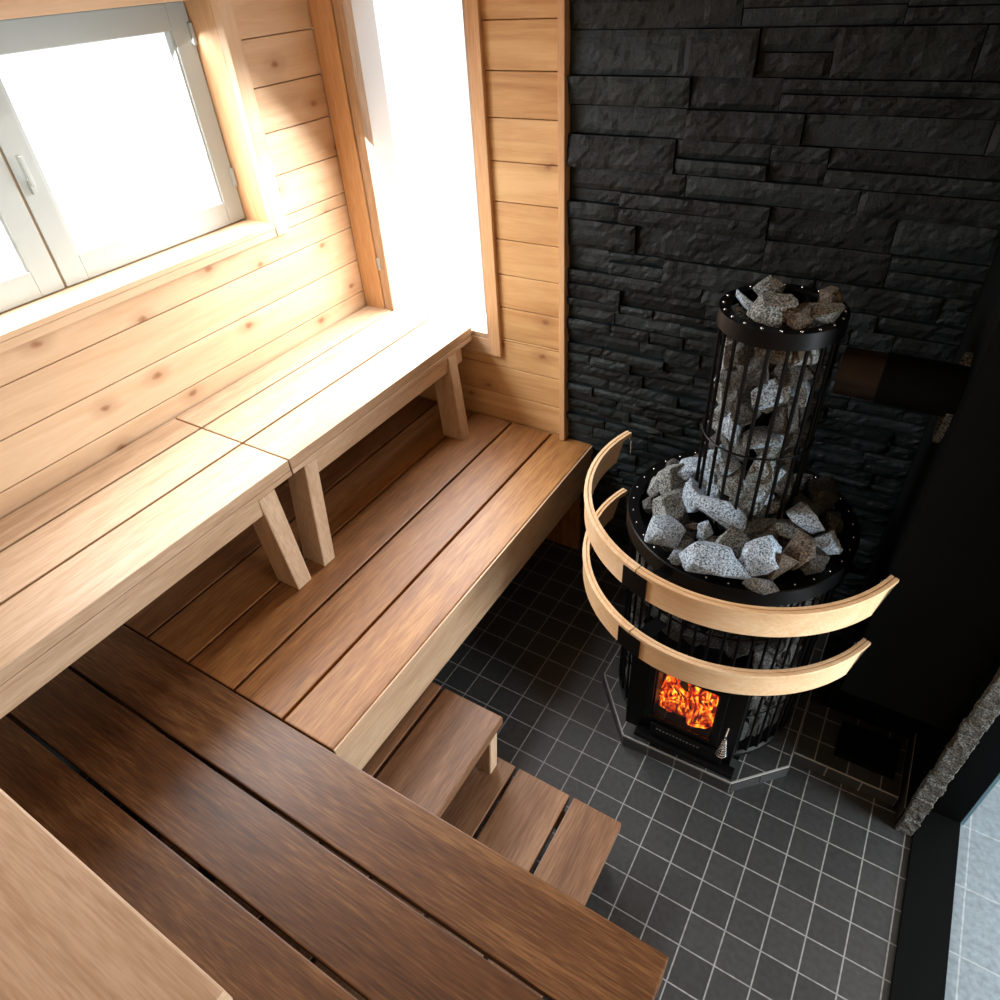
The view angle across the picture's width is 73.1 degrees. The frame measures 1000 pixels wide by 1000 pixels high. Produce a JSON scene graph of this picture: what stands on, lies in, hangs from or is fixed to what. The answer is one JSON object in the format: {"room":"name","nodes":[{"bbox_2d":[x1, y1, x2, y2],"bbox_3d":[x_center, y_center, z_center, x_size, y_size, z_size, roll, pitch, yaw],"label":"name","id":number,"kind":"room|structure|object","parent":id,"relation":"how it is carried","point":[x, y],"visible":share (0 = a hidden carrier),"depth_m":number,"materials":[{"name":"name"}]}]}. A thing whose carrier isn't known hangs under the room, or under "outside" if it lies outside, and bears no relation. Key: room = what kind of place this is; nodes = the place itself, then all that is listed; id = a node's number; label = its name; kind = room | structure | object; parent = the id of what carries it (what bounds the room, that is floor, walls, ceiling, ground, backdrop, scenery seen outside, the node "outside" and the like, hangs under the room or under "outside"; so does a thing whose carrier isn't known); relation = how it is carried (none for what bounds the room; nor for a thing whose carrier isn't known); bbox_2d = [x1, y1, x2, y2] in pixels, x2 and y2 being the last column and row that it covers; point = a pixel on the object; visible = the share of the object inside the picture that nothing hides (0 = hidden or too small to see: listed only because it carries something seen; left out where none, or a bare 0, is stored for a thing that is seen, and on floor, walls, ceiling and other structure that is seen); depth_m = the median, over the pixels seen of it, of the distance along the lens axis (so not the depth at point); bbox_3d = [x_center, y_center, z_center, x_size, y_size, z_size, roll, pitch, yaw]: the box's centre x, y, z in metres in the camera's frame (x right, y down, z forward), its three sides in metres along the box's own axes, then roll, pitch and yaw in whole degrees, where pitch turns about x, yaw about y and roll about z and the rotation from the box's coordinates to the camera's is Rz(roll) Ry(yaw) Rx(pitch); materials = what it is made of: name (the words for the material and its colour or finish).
{"room":"spa","nodes":[
{"label":"spa","id":0,"kind":"room"},
{"bbox_2d":[0,0,366,519],"bbox_3d":[-1.522,-0.174,1.924,0.200,2.460,3.200,19,44,26],"label":"wall","id":1,"kind":"structure","parent":0,"point":[73,396],"depth_m":2.31,"materials":[{"name":"brown wood"}]},
{"bbox_2d":[0,1,244,312],"bbox_3d":[-1.357,-0.909,1.864,0.065,0.658,1.438,19,44,26],"label":"window","id":2,"kind":"structure","parent":1,"relation":"in","point":[32,222],"depth_m":2.00,"materials":[{"name":"grey paint"}]},
{"bbox_2d":[0,0,276,353],"bbox_3d":[-1.312,-0.896,1.839,0.214,0.761,1.446,19,44,26],"label":"window sill","id":3,"kind":"structure","parent":1,"relation":"attached to","point":[29,321],"depth_m":2.05,"materials":[{"name":"brown wood"}]},
{"bbox_2d":[183,0,288,235],"bbox_3d":[-1.311,-0.896,1.839,0.216,0.761,1.560,19,44,26],"label":"window frame","id":4,"kind":"structure","parent":1,"relation":"in","point":[199,12],"depth_m":2.26,"materials":[{"name":"brown wood"}]},
{"bbox_2d":[418,0,558,434],"bbox_3d":[-0.134,-0.960,2.758,0.985,2.460,0.200,19,44,26],"label":"wall","id":5,"kind":"structure","parent":0,"point":[520,386],"depth_m":2.38,"materials":[{"name":"brown wood"}]},
{"bbox_2d":[308,0,385,308],"bbox_3d":[-0.592,-1.402,2.570,0.104,1.465,0.020,19,44,26],"label":"board","id":6,"kind":"object","parent":5,"relation":"attached to","point":[321,11],"visible":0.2,"depth_m":2.58,"materials":[{"name":"brown wood"}]},
{"bbox_2d":[332,0,489,337],"bbox_3d":[-0.298,-1.203,2.526,0.542,1.173,0.056,19,44,26],"label":"window","id":7,"kind":"structure","parent":5,"relation":"in","point":[343,12],"depth_m":2.54,"materials":[{"name":"brown wood"}]},
{"bbox_2d":[351,0,486,327],"bbox_3d":[-0.227,-1.255,2.600,0.582,1.194,0.169,19,44,26],"label":"window frame","id":8,"kind":"structure","parent":5,"relation":"attached to","point":[363,10],"depth_m":2.75,"materials":[{"name":"white paint"}]},
{"bbox_2d":[462,335,490,354],"bbox_3d":[-0.303,-1.189,2.528,0.544,1.295,0.014,19,44,26],"label":"sill","id":9,"kind":"structure","parent":5,"relation":"attached to","point":[478,343],"depth_m":2.81,"materials":[{"name":"brown wood"}]},
{"bbox_2d":[465,0,502,356],"bbox_3d":[-0.051,-1.102,2.397,0.047,1.295,0.018,19,44,26],"label":"window frame","id":10,"kind":"structure","parent":5,"relation":"attached to","point":[472,7],"depth_m":2.34,"materials":[{"name":"brown wood"}]},
{"bbox_2d":[78,538,999,999],"bbox_3d":[0.541,1.454,1.761,4.800,0.100,3.500,19,44,26],"label":"floor","id":11,"kind":"structure","parent":0,"point":[791,886],"depth_m":2.11,"materials":[{"name":"grey tile"}]},
{"bbox_2d":[0,625,667,999],"bbox_3d":[-0.747,1.138,1.715,2.038,0.600,0.938,19,44,26],"label":"bench","id":12,"kind":"object","parent":11,"relation":"on","point":[381,947],"visible":0.75,"depth_m":1.58,"materials":[{"name":"brown wood"}]},
{"bbox_2d":[0,789,232,999],"bbox_3d":[-1.196,0.862,1.284,1.488,0.424,0.608,19,44,26],"label":"bench","id":13,"kind":"object","parent":12,"relation":"on","point":[66,934],"visible":1,"depth_m":1.09,"materials":[{"name":"brown wood"}]},
{"bbox_2d":[122,396,592,769],"bbox_3d":[-0.481,0.289,2.732,1.113,0.600,1.593,19,44,26],"label":"bench","id":14,"kind":"object","parent":11,"relation":"on","point":[429,528],"visible":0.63,"depth_m":2.30,"materials":[{"name":"brown wood"}]},
{"bbox_2d":[0,419,310,718],"bbox_3d":[-1.138,0.262,2.015,0.607,0.424,1.048,19,44,26],"label":"bench","id":15,"kind":"object","parent":14,"relation":"on","point":[79,560],"visible":1,"depth_m":1.90,"materials":[{"name":"brown wood"}]},
{"bbox_2d":[176,305,471,565],"bbox_3d":[-0.600,-0.322,2.681,0.607,0.424,1.074,19,44,26],"label":"bench","id":16,"kind":"object","parent":14,"relation":"on","point":[306,407],"visible":0.81,"depth_m":2.47,"materials":[{"name":"brown wood"}]},
{"bbox_2d":[214,757,620,999],"bbox_3d":[-0.330,1.216,1.896,0.940,0.200,1.137,19,44,26],"label":"step","id":17,"kind":"structure","parent":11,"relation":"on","point":[528,810],"depth_m":1.99,"materials":[{"name":"brown wood"}]},
{"bbox_2d":[362,682,502,817],"bbox_3d":[-0.271,0.798,2.087,0.417,0.200,0.414,19,44,26],"label":"step stool","id":18,"kind":"object","parent":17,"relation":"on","point":[431,752],"visible":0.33,"depth_m":2.00,"materials":[{"name":"brown wood"}]},
{"bbox_2d":[603,632,907,805],"bbox_3d":[0.937,0.713,2.506,1.014,0.061,0.835,19,44,26],"label":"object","id":19,"kind":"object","parent":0,"point":[772,761],"depth_m":2.29,"materials":[{"name":"grey tile"}]},
{"bbox_2d":[619,275,859,779],"bbox_3d":[0.699,0.095,2.014,0.632,1.515,0.660,19,44,26],"label":"stove","id":20,"kind":"object","parent":19,"relation":"on","point":[702,726],"depth_m":1.81,"materials":[{"name":"black metal"}]},
{"bbox_2d":[582,488,870,695],"bbox_3d":[0.536,0.299,2.013,0.458,0.087,0.908,-28,45,-27],"label":"guard rail","id":21,"kind":"object","parent":20,"relation":"attached to","point":[640,643],"visible":0.97,"depth_m":1.81,"materials":[{"name":"brown wood"}]},
{"bbox_2d":[584,431,898,636],"bbox_3d":[0.522,0.118,1.865,0.458,0.099,0.908,-28,45,-27],"label":"guard rail","id":22,"kind":"object","parent":20,"relation":"attached to","point":[654,587],"visible":1,"depth_m":1.66,"materials":[{"name":"brown wood"}]},
{"bbox_2d":[639,487,845,581],"bbox_3d":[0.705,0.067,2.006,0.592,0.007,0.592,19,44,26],"label":"stones","id":23,"kind":"object","parent":20,"relation":"in","point":[789,574],"depth_m":1.93,"materials":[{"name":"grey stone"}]},
{"bbox_2d":[730,322,760,365],"bbox_3d":[0.595,-0.366,1.593,0.078,0.112,0.060,-19,41,-18],"label":"stone","id":24,"kind":"object","parent":20,"relation":"on","point":[741,348],"visible":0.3,"depth_m":1.59,"materials":[{"name":"stone"}]},
{"bbox_2d":[771,600,811,651],"bbox_3d":[0.836,0.354,1.938,0.128,0.206,0.059,-22,42,-20],"label":"stone","id":25,"kind":"object","parent":20,"relation":"on","point":[785,641],"depth_m":1.94,"materials":[{"name":"stone"}]},
{"bbox_3d":[0.587,0.175,1.814,0.071,0.067,0.074,17,44,24],"label":"stove stone","id":26,"kind":"object","parent":20,"relation":"in","visible":0},
{"bbox_2d":[679,541,749,579],"bbox_3d":[0.552,0.165,1.748,0.126,0.101,0.155,-20,42,-18],"label":"stone","id":27,"kind":"object","parent":26,"relation":"on","point":[703,557],"visible":1,"depth_m":1.72,"materials":[{"name":"stone"}]},
{"bbox_3d":[0.881,0.122,1.844,0.070,0.068,0.061,-27,44,-26],"label":"stove stone","id":28,"kind":"object","parent":20,"relation":"in","visible":0},
{"bbox_2d":[785,502,842,554],"bbox_3d":[0.824,0.079,1.804,0.132,0.120,0.170,-15,40,-13],"label":"stones","id":29,"kind":"object","parent":28,"relation":"on","point":[828,542],"depth_m":1.77,"materials":[{"name":"stone"}]},
{"bbox_3d":[0.560,-0.040,2.084,0.058,0.066,0.075,-23,43,-21],"label":"stove stone","id":30,"kind":"object","parent":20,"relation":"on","visible":0},
{"bbox_2d":[677,457,702,482],"bbox_3d":[0.578,-0.089,2.028,0.092,0.073,0.120,30,50,35],"label":"stone","id":31,"kind":"object","parent":30,"relation":"on","point":[688,470],"visible":0.38,"depth_m":2.00,"materials":[{"name":"stone"}]},
{"label":"stove stone","id":32,"kind":"object","parent":20,"relation":"in","visible":0},
{"bbox_2d":[652,488,685,520],"bbox_3d":[0.499,0.029,1.928,0.106,0.085,0.098,-11,40,-8],"label":"stone","id":33,"kind":"object","parent":32,"relation":"on","point":[671,503],"visible":0.66,"depth_m":1.91,"materials":[{"name":"grey stone"}]},
{"bbox_3d":[0.576,0.138,1.857,0.068,0.064,0.041,9,41,16],"label":"stove stone","id":34,"kind":"object","parent":20,"relation":"in","visible":0},
{"bbox_2d":[698,535,718,541],"bbox_3d":[0.583,0.113,1.845,0.082,0.032,0.046,-2,39,3],"label":"stone","id":35,"kind":"object","parent":34,"relation":"on","point":[712,538],"visible":0.23,"depth_m":1.84,"materials":[{"name":"grey stone"}]},
{"bbox_3d":[0.662,0.142,1.829,0.074,0.070,0.074,-28,45,-26],"label":"stove stone","id":36,"kind":"object","parent":20,"relation":"in","visible":0},
{"bbox_2d":[715,526,749,560],"bbox_3d":[0.619,0.119,1.806,0.105,0.078,0.076,-2,39,3],"label":"stone","id":37,"kind":"object","parent":36,"relation":"on","point":[734,538],"visible":0.43,"depth_m":1.79,"materials":[{"name":"grey stone"}]},
{"bbox_3d":[0.494,0.594,2.481,0.046,0.109,0.093,3,23,9],"label":"stove stone","id":38,"kind":"object","parent":20,"relation":"in","visible":0},
{"bbox_3d":[0.479,0.559,2.408,0.058,0.108,0.088,-2,30,3],"label":"stove stone","id":39,"kind":"object","parent":38,"relation":"on","visible":0},
{"bbox_3d":[0.474,0.502,2.329,0.056,0.106,0.095,-6,25,-2],"label":"stove stone","id":40,"kind":"object","parent":39,"relation":"on","visible":0},
{"bbox_2d":[630,613,645,627],"bbox_3d":[0.470,0.400,2.288,0.059,0.105,0.090,-15,40,-13],"label":"stone","id":41,"kind":"object","parent":40,"relation":"on","point":[631,616],"visible":0.17,"depth_m":2.25,"materials":[{"name":"stone"}]},
{"label":"stove stone","id":42,"kind":"object","parent":20,"relation":"in","visible":0},
{"bbox_2d":[649,463,685,494],"bbox_3d":[0.507,-0.062,2.013,0.088,0.076,0.109,25,48,31],"label":"stone","id":43,"kind":"object","parent":42,"relation":"on","point":[666,480],"visible":0.77,"depth_m":2.00,"materials":[{"name":"grey stone"}]},
{"bbox_3d":[0.724,0.331,1.881,0.095,0.106,0.056,-4,39,1],"label":"stove stone","id":44,"kind":"object","parent":20,"relation":"in","visible":0},
{"bbox_2d":[765,604,789,606],"bbox_3d":[0.751,0.270,1.837,0.093,0.106,0.056,-5,39,0],"label":"stone","id":45,"kind":"object","parent":44,"relation":"on","point":[789,604],"visible":0.02,"depth_m":1.81,"materials":[{"name":"stone"}]},
{"label":"stove stone","id":46,"kind":"object","parent":20,"relation":"on","visible":0},
{"bbox_2d":[778,415,811,465],"bbox_3d":[0.786,-0.158,1.793,0.108,0.220,0.114,10,41,18],"label":"stone","id":47,"kind":"object","parent":46,"relation":"on","point":[787,461],"depth_m":1.78,"materials":[{"name":"grey stone"}]},
{"bbox_2d":[790,321,821,418],"bbox_3d":[0.737,-0.316,1.642,0.103,0.271,0.156,10,41,17],"label":"stone","id":48,"kind":"object","parent":47,"relation":"on","point":[813,402],"depth_m":1.61,"materials":[{"name":"stone"}]},
{"label":"stove stone","id":49,"kind":"object","parent":20,"relation":"on","visible":0},
{"bbox_2d":[748,635,781,669],"bbox_3d":[0.771,0.452,1.986,0.120,0.200,0.088,3,40,9],"label":"stone","id":50,"kind":"object","parent":49,"relation":"on","point":[770,652],"depth_m":1.99,"materials":[{"name":"stone"}]},
{"bbox_3d":[0.802,0.164,1.799,0.082,0.070,0.072,23,46,30],"label":"stove stone","id":51,"kind":"object","parent":20,"relation":"in","visible":0},
{"bbox_3d":[0.808,0.132,1.810,0.096,0.076,0.077,11,42,19],"label":"stove stone","id":52,"kind":"object","parent":51,"relation":"on","visible":0},
{"bbox_2d":[768,518,802,540],"bbox_3d":[0.768,0.082,1.824,0.136,0.046,0.060,12,42,19],"label":"stone","id":53,"kind":"object","parent":52,"relation":"on","point":[785,528],"visible":0.55,"depth_m":1.81,"materials":[{"name":"grey stone"}]},
{"label":"stove stone","id":54,"kind":"object","parent":20,"relation":"on","visible":0},
{"bbox_2d":[797,641,806,660],"bbox_3d":[0.936,0.499,2.148,0.056,0.086,0.099,20,45,27],"label":"stone","id":55,"kind":"object","parent":54,"relation":"on","point":[802,642],"visible":0.09,"depth_m":2.13,"materials":[{"name":"stone"}]},
{"bbox_3d":[0.633,-0.217,1.869,0.102,0.103,0.076,-27,42,-23],"label":"stove stone","id":56,"kind":"object","parent":20,"relation":"in","visible":0},
{"bbox_2d":[713,405,723,419],"bbox_3d":[0.611,-0.239,1.806,0.094,0.091,0.054,-27,44,-26],"label":"stone","id":57,"kind":"object","parent":56,"relation":"on","point":[717,411],"visible":0.08,"depth_m":1.79,"materials":[{"name":"grey stone"}]},
{"bbox_3d":[0.464,0.300,2.113,0.058,0.108,0.088,-11,45,-8],"label":"stove stone","id":58,"kind":"object","parent":20,"relation":"in","visible":0},
{"bbox_2d":[636,555,644,566],"bbox_3d":[0.452,0.200,2.082,0.056,0.105,0.095,-9,39,-6],"label":"stone","id":59,"kind":"object","parent":58,"relation":"on","point":[642,559],"visible":0.14,"depth_m":2.05,"materials":[{"name":"stone"}]},
{"bbox_2d":[647,564,667,579],"bbox_3d":[0.467,0.247,2.037,0.059,0.089,0.096,-21,42,-19],"label":"stone","id":60,"kind":"object","parent":58,"relation":"on","point":[649,567],"visible":0.06,"depth_m":2.03,"materials":[{"name":"stone"}]},
{"bbox_3d":[0.757,-0.293,1.765,0.078,0.123,0.104,-24,30,-18],"label":"stove stone","id":61,"kind":"object","parent":20,"relation":"in","visible":0},
{"bbox_2d":[814,366,823,391],"bbox_3d":[0.766,-0.317,1.699,0.073,0.111,0.104,-12,40,-9],"label":"stone","id":62,"kind":"object","parent":61,"relation":"on","point":[818,384],"visible":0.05,"depth_m":1.67,"materials":[{"name":"grey stone"}]},
{"bbox_3d":[0.602,-0.341,1.754,0.062,0.109,0.102,35,57,25],"label":"stove stone","id":63,"kind":"object","parent":20,"relation":"in","visible":0},
{"bbox_2d":[722,307,756,367],"bbox_3d":[0.588,-0.403,1.665,0.107,0.160,0.110,5,40,11],"label":"stone","id":64,"kind":"object","parent":63,"relation":"on","point":[728,345],"depth_m":1.64,"materials":[{"name":"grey stone"}]},
{"bbox_3d":[0.623,-0.314,1.790,0.105,0.097,0.071,-17,45,-36],"label":"stove stone","id":65,"kind":"object","parent":20,"relation":"in","visible":0},
{"bbox_2d":[714,382,730,416],"bbox_3d":[0.597,-0.269,1.758,0.064,0.108,0.094,-6,39,-2],"label":"stone","id":66,"kind":"object","parent":65,"relation":"on","point":[720,392],"visible":0.23,"depth_m":1.74,"materials":[{"name":"grey stone"}]},
{"bbox_3d":[0.989,0.497,2.266,0.057,0.106,0.095,8,34,14],"label":"stove stone","id":67,"kind":"object","parent":20,"relation":"in","visible":0},
{"label":"stove stone","id":68,"kind":"object","parent":67,"relation":"on","visible":0},
{"label":"stove stone","id":69,"kind":"object","parent":68,"relation":"on","visible":0},
{"label":"stove stone","id":70,"kind":"object","parent":69,"relation":"on","visible":0},
{"bbox_3d":[0.966,0.213,2.029,0.056,0.106,0.095,8,51,14],"label":"stove stone","id":71,"kind":"object","parent":70,"relation":"on","visible":0},
{"label":"stove stone","id":72,"kind":"object","parent":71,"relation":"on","visible":0},
{"bbox_2d":[821,509,843,535],"bbox_3d":[0.938,0.073,1.899,0.053,0.068,0.076,2,40,8],"label":"stone","id":73,"kind":"object","parent":72,"relation":"on","point":[831,520],"visible":0.74,"depth_m":1.89,"materials":[{"name":"stone"}]},
{"bbox_2d":[834,720,899,779],"bbox_3d":[1.233,0.835,2.263,0.180,0.021,0.142,19,44,26],"label":"hatch","id":74,"kind":"object","parent":19,"relation":"on","point":[874,752],"visible":1,"depth_m":2.25,"materials":[{"name":"black paint"}]},
{"bbox_2d":[567,0,999,639],"bbox_3d":[0.966,-0.574,2.180,1.615,2.460,0.235,19,44,26],"label":"stone wall","id":75,"kind":"structure","parent":0,"point":[715,148],"depth_m":1.92,"materials":[{"name":"black stone"}]},
{"bbox_2d":[557,0,570,440],"bbox_3d":[0.216,-0.983,2.276,0.024,1.858,0.042,19,44,26],"label":"trim","id":76,"kind":"structure","parent":75,"relation":"attached to","point":[563,6],"depth_m":2.24,"materials":[{"name":"brown wood"}]},
{"bbox_2d":[823,245,999,746],"bbox_3d":[1.252,-0.175,1.663,0.285,2.460,0.668,19,44,26],"label":"wall","id":77,"kind":"structure","parent":0,"point":[934,638],"depth_m":1.65,"materials":[{"name":"black"}]},
{"bbox_2d":[832,346,972,442],"bbox_3d":[0.937,-0.267,1.599,0.248,0.212,0.210,19,44,26],"label":"flue pipe","id":78,"kind":"object","parent":77,"relation":"attached to","point":[923,385],"visible":1,"depth_m":1.50,"materials":[{"name":"black metal"}]},
{"bbox_2d":[895,655,999,824],"bbox_3d":[1.383,-0.116,1.578,0.046,2.460,0.708,19,44,26],"label":"wall","id":79,"kind":"structure","parent":0,"point":[931,741],"depth_m":2.00,"materials":[{"name":"black paint"}]},
{"bbox_2d":[894,733,916,822],"bbox_3d":[1.325,0.905,2.203,0.004,0.098,0.297,19,44,26],"label":"baseboard","id":80,"kind":"structure","parent":79,"relation":"attached to","point":[901,804],"depth_m":2.18,"materials":[{"name":"grey tile"}]},
{"bbox_2d":[895,667,999,835],"bbox_3d":[1.190,0.091,1.342,0.056,2.458,0.029,19,44,26],"label":"trim","id":81,"kind":"structure","parent":79,"relation":"attached to","point":[986,709],"depth_m":1.83,"materials":[{"name":"grey stone"}]},
{"bbox_2d":[931,714,999,822],"bbox_3d":[1.483,-0.119,1.572,0.120,2.460,0.608,19,44,26],"label":"wall","id":82,"kind":"structure","parent":0,"point":[982,765],"depth_m":1.99,"materials":[{"name":"black paint"}]},
{"bbox_2d":[889,810,960,999],"bbox_3d":[0.721,1.733,1.312,0.120,0.012,2.595,19,44,26],"label":"door threshold","id":83,"kind":"structure","parent":82,"relation":"attached to","point":[923,942],"depth_m":1.93,"materials":[{"name":"black paint"}]},
{"bbox_2d":[961,773,999,824],"bbox_3d":[1.384,0.067,1.353,0.009,2.460,0.015,19,44,26],"label":"trim","id":84,"kind":"structure","parent":82,"relation":"attached to","point":[997,778],"depth_m":2.02,"materials":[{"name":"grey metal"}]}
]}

